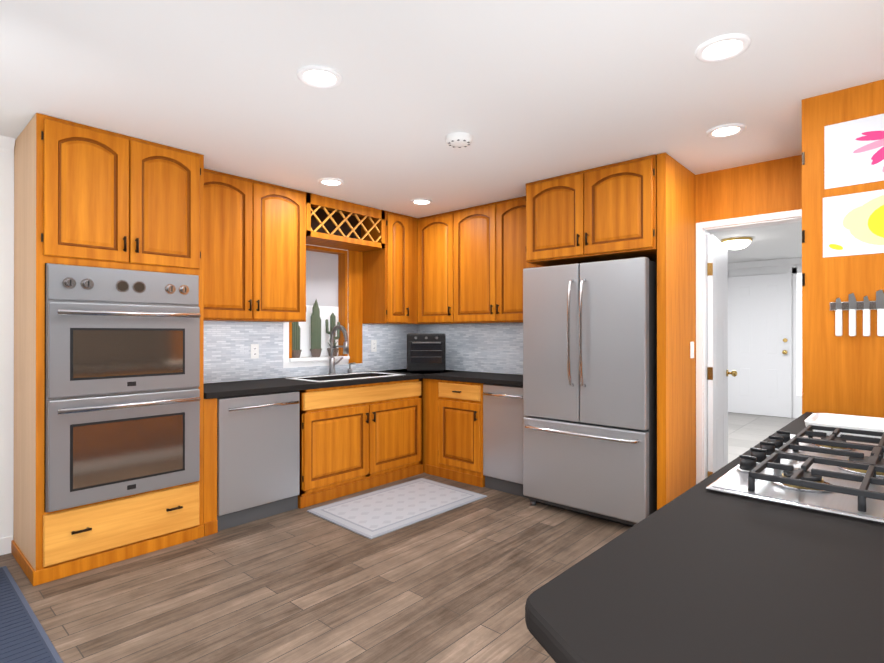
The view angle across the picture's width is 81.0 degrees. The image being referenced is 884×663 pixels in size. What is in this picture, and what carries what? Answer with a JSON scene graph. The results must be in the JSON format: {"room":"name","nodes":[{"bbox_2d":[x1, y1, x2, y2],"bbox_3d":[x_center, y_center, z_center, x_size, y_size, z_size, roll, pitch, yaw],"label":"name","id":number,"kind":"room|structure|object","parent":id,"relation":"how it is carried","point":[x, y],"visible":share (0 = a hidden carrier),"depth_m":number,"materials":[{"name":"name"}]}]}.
{"room":"kitchen","nodes":[
{"label":"kitchen","id":0,"kind":"room"},
{"bbox_2d":[0,152,417,537],"bbox_3d":[-2.420,0.089,3.324,0.150,2.440,6.540,0,0,42],"label":"wall","id":1,"kind":"structure","parent":0,"point":[6,343],"depth_m":3.05,"materials":[{"name":"white paint"}]},
{"bbox_2d":[0,536,12,555],"bbox_3d":[-3.543,1.256,1.948,0.015,0.099,2.996,0,0,42],"label":"baseboard","id":2,"kind":"structure","parent":1,"relation":"attached to","point":[5,545],"depth_m":3.03,"materials":[{"name":"white wood"}]},
{"bbox_2d":[0,135,14,153],"bbox_3d":[-3.525,-1.093,1.937,0.065,0.080,2.996,0,0,42],"label":"crown molding","id":3,"kind":"structure","parent":1,"relation":"attached to","point":[7,144],"depth_m":3.02,"materials":[{"name":"white"}]},
{"bbox_2d":[204,168,305,321],"bbox_3d":[-1.516,-0.603,3.930,0.380,1.047,0.932,0,0,42],"label":"upper cabinet","id":4,"kind":"object","parent":1,"relation":"attached to","point":[254,250],"visible":0.81,"depth_m":3.83,"materials":[{"name":"brown wood"}]},
{"bbox_2d":[204,321,417,382],"bbox_3d":[-1.114,0.158,4.655,0.008,0.468,2.550,0,0,42],"label":"backsplash","id":5,"kind":"structure","parent":1,"relation":"attached to","point":[227,351],"depth_m":4.28,"materials":[{"name":"tile"}]},
{"bbox_2d":[251,344,258,358],"bbox_3d":[-1.518,0.161,4.194,0.007,0.116,0.070,0,0,42],"label":"electrical outlet","id":6,"kind":"object","parent":5,"relation":"attached to","point":[254,351],"visible":1,"depth_m":4.19,"materials":[{"name":"white plastic"}]},
{"bbox_2d":[371,340,376,351],"bbox_3d":[-0.675,0.143,5.131,0.007,0.116,0.070,0,0,42],"label":"electrical outlet","id":7,"kind":"object","parent":5,"relation":"attached to","point":[373,345],"visible":1,"depth_m":5.13,"materials":[{"name":"white plastic"}]},
{"bbox_2d":[289,356,349,361],"bbox_3d":[-1.147,0.246,4.714,0.178,0.029,0.628,0,0,42],"label":"window sill","id":8,"kind":"structure","parent":1,"relation":"attached to","point":[320,358],"depth_m":4.61,"materials":[{"name":"white wood"}]},
{"bbox_2d":[292,322,301,357],"bbox_3d":[-1.284,0.033,4.535,0.102,0.395,0.104,0,0,42],"label":"potted plant","id":9,"kind":"object","parent":8,"relation":"on","point":[296,351],"visible":0.81,"depth_m":4.51,"materials":[{"name":"green plant"}]},
{"bbox_2d":[310,299,321,356],"bbox_3d":[-1.143,-0.034,4.691,0.106,0.530,0.123,0,0,42],"label":"potted plant","id":10,"kind":"object","parent":8,"relation":"on","point":[315,349],"visible":1,"depth_m":4.67,"materials":[{"name":"green plant"}]},
{"bbox_2d":[325,313,339,355],"bbox_3d":[-1.019,0.026,4.828,0.106,0.410,0.164,0,0,42],"label":"cactus","id":11,"kind":"object","parent":8,"relation":"on","point":[332,320],"visible":0.62,"depth_m":4.81,"materials":[{"name":"green plant"}]},
{"bbox_2d":[289,245,362,363],"bbox_3d":[-1.098,-0.232,4.784,0.160,1.079,0.796,0,0,42],"label":"window","id":12,"kind":"structure","parent":1,"relation":"in","point":[355,290],"depth_m":4.94,"materials":[{"name":"orange wood"}]},
{"bbox_2d":[299,250,338,356],"bbox_3d":[-1.184,-0.254,4.748,0.008,0.963,0.566,0,0,42],"label":"window shade","id":13,"kind":"object","parent":12,"relation":"attached to","point":[322,278],"visible":0.43,"depth_m":4.82,"materials":[{"name":"grey fabric"}]},
{"bbox_2d":[306,192,384,251],"bbox_3d":[-0.938,-0.949,4.609,0.332,0.352,0.844,0,0,42],"label":"wine rack","id":14,"kind":"object","parent":1,"relation":"attached to","point":[336,223],"visible":0.92,"depth_m":4.63,"materials":[{"name":"brown wood"}]},
{"bbox_2d":[363,211,417,323],"bbox_3d":[-0.490,-0.601,5.069,0.380,1.047,0.434,0,0,42],"label":"upper cabinet","id":15,"kind":"object","parent":1,"relation":"attached to","point":[390,282],"visible":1,"depth_m":4.94,"materials":[{"name":"brown wood"}]},
{"bbox_2d":[0,412,795,662],"bbox_3d":[1.573,1.339,3.535,7.500,0.060,12.200,0,0,42],"label":"floor","id":16,"kind":"structure","parent":0,"point":[460,584],"depth_m":2.62,"materials":[{"name":"brown wood"}]},
{"bbox_2d":[0,566,63,662],"bbox_3d":[-1.948,1.297,1.615,2.365,0.014,1.235,0,0,42],"label":"mat","id":17,"kind":"object","parent":16,"relation":"on","point":[24,637],"visible":1,"depth_m":2.23,"materials":[{"name":"blue fabric"}]},
{"bbox_2d":[11,113,203,585],"bbox_3d":[-2.018,0.090,3.166,0.652,2.437,0.867,0,0,42],"label":"tall cabinet","id":18,"kind":"object","parent":16,"relation":"on","point":[87,196],"visible":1,"depth_m":2.89,"materials":[{"name":"brown wood"}]},
{"bbox_2d":[45,263,200,511],"bbox_3d":[-1.764,0.293,2.945,0.120,1.294,0.775,0,0,42],"label":"double oven","id":19,"kind":"object","parent":18,"relation":"in","point":[122,382],"visible":1,"depth_m":2.90,"materials":[{"name":"silver metal"}]},
{"bbox_2d":[203,398,217,535],"bbox_3d":[-1.712,0.872,3.535,0.612,0.875,0.086,0,0,42],"label":"base cabinet","id":20,"kind":"object","parent":16,"relation":"on","point":[210,522],"visible":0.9,"depth_m":3.33,"materials":[{"name":"brown wood"}]},
{"bbox_2d":[217,391,299,530],"bbox_3d":[-1.453,0.874,3.773,0.659,0.872,0.602,0,0,42],"label":"dishwasher","id":21,"kind":"object","parent":16,"relation":"on","point":[258,456],"visible":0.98,"depth_m":3.56,"materials":[{"name":"grey metal"}]},
{"bbox_2d":[298,379,422,508],"bbox_3d":[-0.833,0.874,4.507,0.619,0.876,1.304,0,0,42],"label":"base cabinet","id":22,"kind":"object","parent":16,"relation":"on","point":[356,438],"visible":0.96,"depth_m":4.18,"materials":[{"name":"brown wood"}]},
{"bbox_2d":[204,369,454,398],"bbox_3d":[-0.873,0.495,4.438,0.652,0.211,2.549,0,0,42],"label":"countertop","id":23,"kind":"structure","parent":22,"relation":"on","point":[236,388],"depth_m":4.04,"materials":[{"name":"black stone"}]},
{"bbox_2d":[328,325,354,374],"bbox_3d":[-0.860,0.164,4.690,0.260,0.450,0.256,0,0,42],"label":"faucet","id":24,"kind":"object","parent":23,"relation":"on","point":[332,363],"visible":1,"depth_m":4.66,"materials":[{"name":"silver metal"}]},
{"bbox_2d":[407,333,445,372],"bbox_3d":[-0.157,0.206,5.066,0.370,0.375,0.376,0,0,-3],"label":"toaster oven","id":25,"kind":"object","parent":23,"relation":"on","point":[426,351],"visible":1,"depth_m":4.92,"materials":[{"name":"black metal"}]},
{"bbox_2d":[425,371,522,386],"bbox_3d":[0.444,0.413,4.585,1.110,0.040,0.569,0,0,42],"label":"countertop","id":26,"kind":"structure","parent":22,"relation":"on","point":[462,376],"depth_m":4.52,"materials":[{"name":"black stone"}]},
{"bbox_2d":[307,478,486,538],"bbox_3d":[-0.314,1.302,3.928,0.770,0.014,1.189,0,0,42],"label":"area rug","id":27,"kind":"object","parent":16,"relation":"on","point":[375,514],"visible":1,"depth_m":3.83,"materials":[{"name":"grey fabric"}]},
{"bbox_2d":[422,379,425,472],"bbox_3d":[-0.214,0.876,5.192,0.622,0.876,0.547,0,0,42],"label":"base cabinet","id":28,"kind":"object","parent":16,"relation":"on","point":[424,380],"depth_m":4.81,"materials":[{"name":"brown wood"}]},
{"bbox_2d":[426,379,484,486],"bbox_3d":[0.266,0.875,4.761,0.667,0.876,0.547,0,0,42],"label":"base cabinet","id":29,"kind":"object","parent":16,"relation":"on","point":[452,439],"depth_m":4.53,"materials":[{"name":"brown wood"}]},
{"bbox_2d":[483,384,528,497],"bbox_3d":[0.674,0.875,4.355,0.467,0.872,0.584,0,0,42],"label":"trash compactor","id":30,"kind":"object","parent":16,"relation":"on","point":[503,416],"visible":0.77,"depth_m":4.20,"materials":[{"name":"grey metal"}]},
{"bbox_2d":[523,257,656,526],"bbox_3d":[1.145,0.415,3.806,0.924,1.791,0.730,0,0,42],"label":"refrigerator","id":31,"kind":"object","parent":16,"relation":"on","point":[590,387],"visible":0.9,"depth_m":3.52,"materials":[{"name":"grey metal"}]},
{"bbox_2d":[657,152,695,509],"bbox_3d":[1.599,0.091,3.507,0.056,2.437,0.630,0,0,42],"label":"end panel","id":32,"kind":"object","parent":16,"relation":"on","point":[676,327],"visible":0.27,"depth_m":3.40,"materials":[{"name":"brown wood"}]},
{"bbox_2d":[690,342,693,357],"bbox_3d":[1.763,0.130,3.636,0.014,0.116,0.070,0,0,42],"label":"light switch","id":33,"kind":"object","parent":32,"relation":"attached to","point":[691,349],"visible":0.98,"depth_m":3.62,"materials":[{"name":"white plastic"}]},
{"bbox_3d":[1.219,0.867,1.197,0.955,0.875,2.665,0,0,43],"label":"cabinet","id":34,"kind":"object","parent":16,"relation":"on","visible":0},
{"bbox_2d":[525,412,883,662],"bbox_3d":[1.213,0.406,1.178,1.022,0.040,2.703,0,0,43],"label":"countertop","id":35,"kind":"structure","parent":34,"relation":"on","point":[698,573],"depth_m":0.77,"materials":[{"name":"black stone"}]},
{"bbox_2d":[706,425,883,524],"bbox_3d":[1.143,0.358,1.404,0.530,0.056,0.915,0,0,43],"label":"gas cooktop","id":36,"kind":"object","parent":35,"relation":"in","point":[833,474],"visible":1,"depth_m":1.27,"materials":[{"name":"silver metal"}]},
{"bbox_2d":[804,413,883,438],"bbox_3d":[1.621,0.364,1.961,0.380,0.045,0.320,0,0,42],"label":"cutting board","id":37,"kind":"object","parent":35,"relation":"on","point":[876,424],"visible":0.83,"depth_m":2.00,"materials":[{"name":"white plastic"}]},
{"bbox_2d":[0,0,883,262],"bbox_3d":[1.573,-1.161,3.541,7.500,0.060,12.200,0,0,42],"label":"ceiling","id":38,"kind":"structure","parent":0,"point":[522,92],"depth_m":2.36,"materials":[{"name":"white paint"}]},
{"bbox_2d":[297,65,341,87],"bbox_3d":[-0.542,-1.127,2.296,0.196,0.010,0.196,0,0,42],"label":"recessed light","id":39,"kind":"object","parent":38,"relation":"in","point":[318,76],"visible":0.98,"depth_m":2.29,"materials":[{"name":"white"}]},
{"bbox_2d":[318,178,343,185],"bbox_3d":[-0.836,-1.124,3.899,0.196,0.010,0.196,0,0,42],"label":"recessed light","id":40,"kind":"object","parent":38,"relation":"in","point":[330,181],"visible":1,"depth_m":3.88,"materials":[{"name":"white"}]},
{"bbox_2d":[410,198,432,204],"bbox_3d":[-0.176,-1.123,4.482,0.196,0.010,0.196,0,0,42],"label":"recessed light","id":41,"kind":"object","parent":38,"relation":"in","point":[421,201],"visible":0.98,"depth_m":4.47,"materials":[{"name":"white"}]},
{"bbox_2d":[446,132,471,147],"bbox_3d":[0.100,-1.110,3.010,0.156,0.042,0.156,0,0,42],"label":"smoke detector","id":42,"kind":"object","parent":38,"relation":"attached to","point":[458,139],"visible":1,"depth_m":2.96,"materials":[{"name":"white plastic"}]},
{"bbox_2d":[695,34,750,61],"bbox_3d":[1.120,-1.128,2.065,0.196,0.010,0.196,0,0,42],"label":"recessed light","id":43,"kind":"object","parent":38,"relation":"in","point":[722,47],"visible":1,"depth_m":2.05,"materials":[{"name":"white"}]},
{"bbox_2d":[706,123,745,137],"bbox_3d":[1.596,-1.126,2.908,0.196,0.010,0.196,0,0,42],"label":"recessed light","id":44,"kind":"object","parent":38,"relation":"in","point":[726,130],"visible":0.98,"depth_m":2.90,"materials":[{"name":"white"}]},
{"bbox_2d":[721,237,752,249],"bbox_3d":[3.587,-1.062,6.302,0.340,0.124,0.340,0,0,42],"label":"hall ceiling light","id":45,"kind":"object","parent":38,"relation":"attached to","point":[734,243],"visible":0.98,"depth_m":6.20,"materials":[{"name":"white glass"}]},
{"bbox_2d":[418,323,521,374],"bbox_3d":[2.199,0.089,3.486,6.500,2.440,0.120,0,0,42],"label":"wall","id":46,"kind":"structure","parent":0,"point":[484,323],"depth_m":5.01,"materials":[{"name":"white paint"}]},
{"bbox_2d":[418,211,453,323],"bbox_3d":[0.047,-0.600,5.093,0.464,1.047,0.349,0,0,42],"label":"upper cabinet","id":47,"kind":"object","parent":46,"relation":"attached to","point":[435,232],"depth_m":4.95,"materials":[{"name":"brown wood"}]},
{"bbox_2d":[419,323,522,374],"bbox_3d":[0.402,0.159,5.016,1.758,0.468,0.008,0,0,42],"label":"backsplash","id":48,"kind":"structure","parent":46,"relation":"attached to","point":[494,348],"depth_m":5.01,"materials":[{"name":"tile"}]},
{"bbox_2d":[454,196,545,323],"bbox_3d":[0.581,-0.601,4.613,0.972,1.047,0.349,0,0,42],"label":"upper cabinet","id":49,"kind":"object","parent":46,"relation":"attached to","point":[472,264],"depth_m":4.52,"materials":[{"name":"brown wood"}]},
{"bbox_2d":[526,154,656,265],"bbox_3d":[1.195,-0.826,3.836,0.970,0.602,0.684,0,0,42],"label":"upper cabinet","id":50,"kind":"object","parent":46,"relation":"attached to","point":[605,213],"visible":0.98,"depth_m":3.56,"materials":[{"name":"brown wood"}]},
{"bbox_2d":[707,234,736,475],"bbox_3d":[2.126,0.303,4.046,0.187,2.000,0.763,0,0,42],"label":"interior door","id":51,"kind":"structure","parent":46,"relation":"in","point":[718,372],"depth_m":3.87,"materials":[{"name":"white wood"}]},
{"bbox_2d":[696,209,801,483],"bbox_3d":[2.205,0.265,3.467,0.898,2.089,0.149,0,0,42],"label":"trim","id":52,"kind":"structure","parent":46,"relation":"attached to","point":[701,367],"depth_m":3.69,"materials":[{"name":"white wood"}]},
{"bbox_2d":[696,155,801,228],"bbox_3d":[3.182,0.087,2.515,3.740,2.440,0.007,0,0,42],"label":"cladding","id":53,"kind":"object","parent":46,"relation":"attached to","point":[771,186],"visible":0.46,"depth_m":3.50,"materials":[{"name":"brown wood"}]},
{"bbox_2d":[728,264,801,271],"bbox_3d":[5.493,0.099,7.894,7.500,2.440,0.120,0,0,42],"label":"wall","id":54,"kind":"structure","parent":0,"point":[765,268],"depth_m":8.16,"materials":[{"name":"white paint"}]},
{"bbox_2d":[728,273,791,417],"bbox_3d":[4.974,0.213,8.134,0.869,2.203,0.127,0,0,42],"label":"front door","id":55,"kind":"structure","parent":54,"relation":"in","point":[760,335],"depth_m":8.13,"materials":[{"name":"white wood"}]},
{"bbox_2d":[728,257,801,269],"bbox_3d":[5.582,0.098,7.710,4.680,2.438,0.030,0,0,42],"label":"crown molding","id":56,"kind":"structure","parent":54,"relation":"attached to","point":[769,263],"depth_m":8.14,"materials":[{"name":"white"}]},
{"bbox_2d":[728,267,801,417],"bbox_3d":[5.173,0.173,8.085,1.409,2.293,0.020,0,0,42],"label":"door frame","id":57,"kind":"structure","parent":54,"relation":"attached to","point":[796,406],"depth_m":7.90,"materials":[{"name":"white wood"}]},
{"bbox_2d":[797,273,801,394],"bbox_3d":[5.520,0.042,7.777,0.300,1.853,0.006,0,0,42],"label":"sidelight window","id":58,"kind":"structure","parent":54,"relation":"in","point":[799,333],"depth_m":7.86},
{"bbox_2d":[802,79,883,417],"bbox_3d":[2.561,0.086,1.896,2.035,2.440,0.140,0,0,42],"label":"wall","id":59,"kind":"structure","parent":0,"point":[843,374],"depth_m":2.44,"materials":[{"name":"brown wood"}]},
{"bbox_2d":[802,152,804,285],"bbox_3d":[1.760,-0.548,2.519,0.011,0.650,0.005,0,0,42],"label":"partition hinge mount","id":60,"kind":"object","parent":59,"relation":"attached to","point":[803,231],"visible":1,"depth_m":2.52,"materials":[{"name":"brown metal"}]},
{"bbox_2d":[823,189,883,257],"bbox_3d":[1.983,-0.496,2.321,0.444,0.285,0.002,0,0,42],"label":"framed picture","id":61,"kind":"object","parent":59,"relation":"attached to","point":[853,224],"visible":1,"depth_m":2.39,"materials":[{"name":"white paper"}]},
{"bbox_2d":[824,114,883,188],"bbox_3d":[2.004,-0.828,2.302,0.486,0.300,0.002,0,0,42],"label":"framed picture","id":62,"kind":"object","parent":59,"relation":"attached to","point":[854,152],"visible":1,"depth_m":2.39,"materials":[{"name":"white paper"}]},
{"bbox_2d":[830,290,883,335],"bbox_3d":[1.999,-0.086,2.285,0.460,0.215,0.032,0,0,42],"label":"rack","id":63,"kind":"object","parent":59,"relation":"attached to","point":[852,306],"visible":1,"depth_m":2.36,"materials":[{"name":"silver metal"}]}
]}

